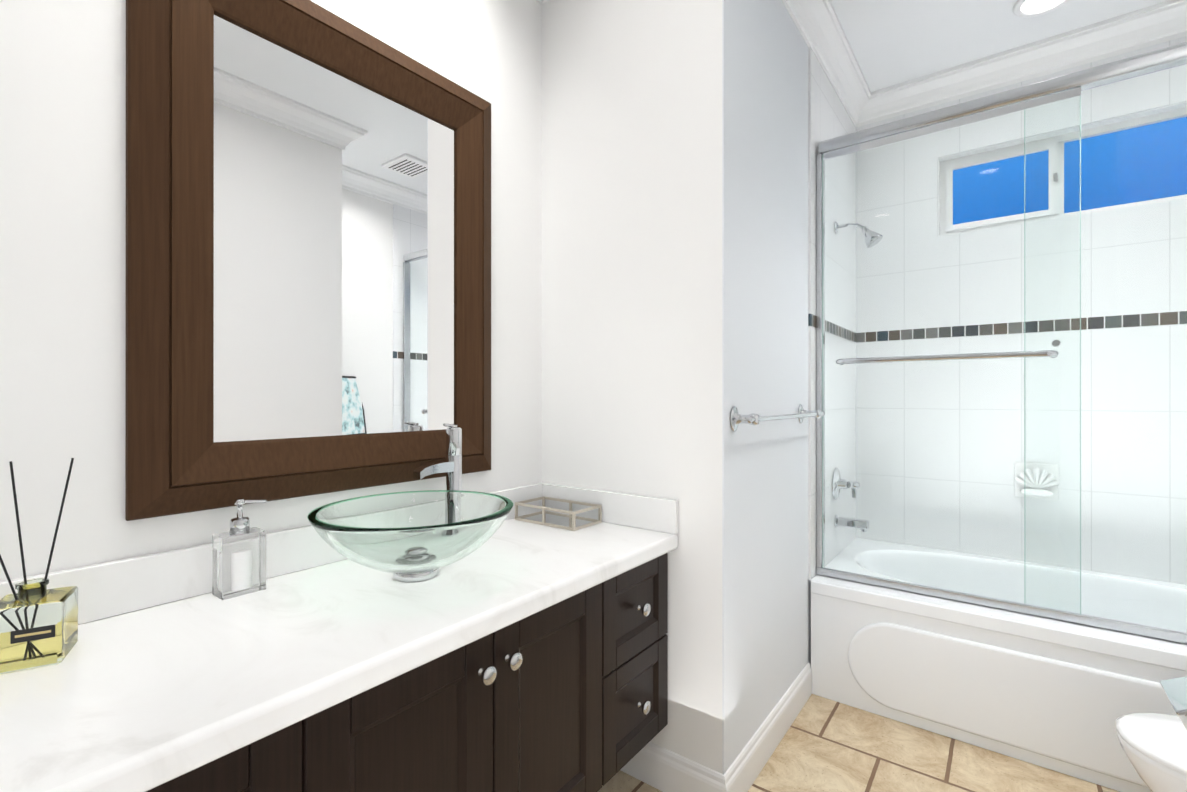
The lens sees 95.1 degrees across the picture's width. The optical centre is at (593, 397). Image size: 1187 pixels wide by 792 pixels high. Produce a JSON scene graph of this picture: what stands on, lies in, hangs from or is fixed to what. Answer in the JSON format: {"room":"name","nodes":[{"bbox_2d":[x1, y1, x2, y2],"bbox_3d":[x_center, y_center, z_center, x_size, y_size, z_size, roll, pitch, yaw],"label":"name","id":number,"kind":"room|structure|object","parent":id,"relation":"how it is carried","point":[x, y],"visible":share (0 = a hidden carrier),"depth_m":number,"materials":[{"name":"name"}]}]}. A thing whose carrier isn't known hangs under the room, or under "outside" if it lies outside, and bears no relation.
{"room":"bathroom","nodes":[
{"label":"bathroom","id":0,"kind":"room"},
{"bbox_2d":[0,0,539,581],"bbox_3d":[-1.219,-0.185,0.885,0.120,2.950,3.440,0,0,37],"label":"wall","id":1,"kind":"structure","parent":0,"point":[63,62],"depth_m":1.09,"materials":[{"name":"white paint"}]},
{"bbox_2d":[0,483,539,622],"bbox_3d":[-0.936,0.386,1.139,0.019,0.108,2.448,0,0,37],"label":"backsplash","id":2,"kind":"structure","parent":1,"relation":"attached to","point":[116,587],"depth_m":1.16,"materials":[{"name":"white stone"}]},
{"bbox_2d":[125,0,490,520],"bbox_3d":[-0.648,-0.386,1.496,0.047,1.278,0.983,0,0,37],"label":"mirror","id":3,"kind":"object","parent":1,"relation":"attached to","point":[308,247],"visible":0.94,"depth_m":1.37,"materials":[{"name":"brown wood"}]},
{"bbox_2d":[128,547,676,791],"bbox_3d":[-0.704,0.780,0.963,0.602,0.580,2.448,0,0,37],"label":"bathroom vanity","id":4,"kind":"object","parent":1,"relation":"attached to","point":[511,654],"depth_m":1.19,"materials":[{"name":"brown wood"}]},
{"bbox_2d":[0,511,677,791],"bbox_3d":[-0.704,0.465,0.962,0.604,0.050,2.448,0,0,37],"label":"countertop","id":5,"kind":"structure","parent":4,"relation":"on","point":[145,695],"depth_m":0.94,"materials":[{"name":"white stone"}]},
{"bbox_2d":[0,458,77,674],"bbox_3d":[-0.987,0.271,0.877,0.160,0.336,0.226,0,0,37],"label":"diffuser","id":6,"kind":"object","parent":5,"relation":"on","point":[38,624],"visible":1,"depth_m":0.88,"materials":[{"name":"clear glass"}]},
{"bbox_2d":[212,498,265,599],"bbox_3d":[-0.796,0.334,1.227,0.060,0.210,0.095,0,0,37],"label":"soap dispenser","id":7,"kind":"object","parent":5,"relation":"on","point":[238,558],"visible":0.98,"depth_m":1.21,"materials":[{"name":"glass"}]},
{"bbox_2d":[307,490,512,581],"bbox_3d":[-0.438,0.354,1.342,0.476,0.170,0.476,0,0,37],"label":"sink","id":8,"kind":"object","parent":5,"relation":"in","point":[411,536],"visible":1,"depth_m":1.25,"materials":[{"name":"clear glass"}]},
{"bbox_2d":[413,423,461,490],"bbox_3d":[-0.455,0.259,1.609,0.058,0.362,0.160,0,0,37],"label":"faucet","id":9,"kind":"object","parent":5,"relation":"on","point":[451,466],"visible":0.71,"depth_m":1.63,"materials":[{"name":"silver metal"}]},
{"bbox_2d":[515,496,601,530],"bbox_3d":[-0.127,0.409,1.928,0.275,0.062,0.153,0,0,37],"label":"tray","id":10,"kind":"object","parent":5,"relation":"on","point":[571,521],"visible":0.98,"depth_m":1.91,"materials":[{"name":"clear glass"}]},
{"bbox_2d":[536,0,548,4],"bbox_3d":[-1.129,-1.597,0.818,0.105,0.125,3.199,0,0,37],"label":"crown molding","id":11,"kind":"structure","parent":1,"relation":"attached to","point":[541,2],"depth_m":2.10,"materials":[{"name":"white"}]},
{"bbox_2d":[540,0,679,754],"bbox_3d":[0.084,-0.185,1.980,0.630,2.950,0.120,0,0,37],"label":"wall","id":12,"kind":"structure","parent":0,"point":[648,244],"depth_m":1.91,"materials":[{"name":"white paint"}]},
{"bbox_2d":[540,483,677,534],"bbox_3d":[0.039,0.386,1.923,0.581,0.108,0.020,0,0,37],"label":"backsplash","id":13,"kind":"structure","parent":12,"relation":"attached to","point":[654,513],"depth_m":1.87,"materials":[{"name":"white stone"}]},
{"bbox_2d":[621,742,728,791],"bbox_3d":[0.103,1.223,1.879,0.720,0.134,0.015,0,0,37],"label":"baseboard","id":14,"kind":"structure","parent":12,"relation":"attached to","point":[660,768],"depth_m":1.76,"materials":[{"name":"white"}]},
{"bbox_2d":[680,0,810,774],"bbox_3d":[0.890,-0.184,2.410,0.120,2.950,1.780,0,0,37],"label":"wall","id":15,"kind":"structure","parent":0,"point":[745,586],"depth_m":1.78,"materials":[{"name":"white paint"}]},
{"bbox_2d":[713,662,811,791],"bbox_3d":[0.670,1.223,2.007,0.016,0.134,0.905,0,0,37],"label":"baseboard","id":16,"kind":"structure","parent":15,"relation":"attached to","point":[742,773],"depth_m":1.92,"materials":[{"name":"white wood"}]},
{"bbox_2d":[730,404,825,431],"bbox_3d":[0.702,0.068,1.994,0.082,0.084,0.854,0,0,37],"label":"towel bar","id":17,"kind":"object","parent":15,"relation":"attached to","point":[736,418],"visible":1,"depth_m":1.73,"materials":[{"name":"silver metal"}]},
{"bbox_2d":[782,0,875,126],"bbox_3d":[0.954,-1.596,2.308,0.106,0.125,1.905,0,0,37],"label":"crown molding","id":18,"kind":"structure","parent":15,"relation":"attached to","point":[819,27],"depth_m":2.53,"materials":[{"name":"white"}]},
{"bbox_2d":[808,46,859,580],"bbox_3d":[1.208,-0.429,2.721,0.010,2.460,0.870,0,0,37],"label":"wall tile","id":19,"kind":"structure","parent":15,"relation":"attached to","point":[829,117],"depth_m":2.70,"materials":[{"name":"tile"}]},
{"bbox_2d":[832,221,882,531],"bbox_3d":[1.294,-0.115,2.649,0.211,1.529,0.160,0,0,37],"label":"shower fixtures","id":20,"kind":"object","parent":19,"relation":"attached to","point":[852,523],"depth_m":2.65,"materials":[{"name":"silver metal"}]},
{"bbox_2d":[860,36,1186,584],"bbox_3d":[2.183,-0.429,2.611,1.693,2.460,0.085,0,0,37],"label":"wall tile","id":21,"kind":"structure","parent":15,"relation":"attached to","point":[1167,324],"depth_m":2.62,"materials":[{"name":"tile"}]},
{"bbox_2d":[1014,462,1058,500],"bbox_3d":[2.110,0.401,2.586,0.168,0.170,0.056,0,0,37],"label":"soap dish","id":22,"kind":"object","parent":21,"relation":"attached to","point":[1019,471],"depth_m":2.58,"materials":[{"name":"white ceramic"}]},
{"bbox_2d":[940,107,1186,235],"bbox_3d":[2.236,-1.052,2.612,0.962,0.407,0.060,0,0,37],"label":"window","id":23,"kind":"structure","parent":21,"relation":"in","point":[1128,163],"depth_m":2.60,"materials":[{"name":"blue glass"}]},
{"bbox_2d":[868,0,1186,122],"bbox_3d":[2.176,-1.596,2.509,1.579,0.125,0.105,0,0,37],"label":"crown molding","id":24,"kind":"structure","parent":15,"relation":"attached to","point":[1165,21],"depth_m":2.56,"materials":[{"name":"white"}]},
{"bbox_2d":[598,694,1119,791],"bbox_3d":[0.349,1.315,0.823,2.690,0.050,5.240,0,0,37],"label":"floor","id":25,"kind":"structure","parent":0,"point":[826,745],"depth_m":1.91,"materials":[{"name":"tile"}]},
{"bbox_2d":[811,538,1186,791],"bbox_3d":[1.880,1.043,2.212,1.670,0.494,0.911,0,0,37],"label":"tub","id":26,"kind":"object","parent":25,"relation":"on","point":[1060,696],"visible":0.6,"depth_m":2.06,"materials":[{"name":"white ceramic"}]},
{"bbox_2d":[816,42,1186,643],"bbox_3d":[1.665,-0.177,1.931,1.672,1.943,0.118,0,0,37],"label":"shower door","id":27,"kind":"structure","parent":26,"relation":"on","point":[1062,88],"depth_m":2.03,"materials":[{"name":"clear glass"}]},
{"bbox_2d":[1116,713,1186,791],"bbox_3d":[1.715,0.892,1.235,0.765,0.794,0.470,0,0,37],"label":"toilet","id":28,"kind":"object","parent":25,"relation":"on","point":[1154,746],"visible":0.98,"depth_m":1.38,"materials":[{"name":"white ceramic"}]},
{"bbox_2d":[831,0,1168,91],"bbox_3d":[0.349,-1.685,0.825,2.690,0.050,5.240,0,0,37],"label":"ceiling","id":29,"kind":"structure","parent":0,"point":[893,42],"depth_m":2.44,"materials":[{"name":"white paint"}]},
{"bbox_2d":[1013,0,1068,17],"bbox_3d":[1.877,-1.653,2.257,0.212,0.012,0.212,0,0,37],"label":"recessed light","id":30,"kind":"object","parent":29,"relation":"in","point":[1027,8],"visible":0.98,"depth_m":2.29,"materials":[{"name":"white"}]},
{"bbox_2d":[1159,676,1186,729],"bbox_3d":[1.270,0.640,1.112,0.132,0.146,0.152,0,0,37],"label":"lid","id":31,"kind":"object","parent":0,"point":[1175,690],"visible":1,"depth_m":1.14,"materials":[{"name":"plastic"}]}
]}

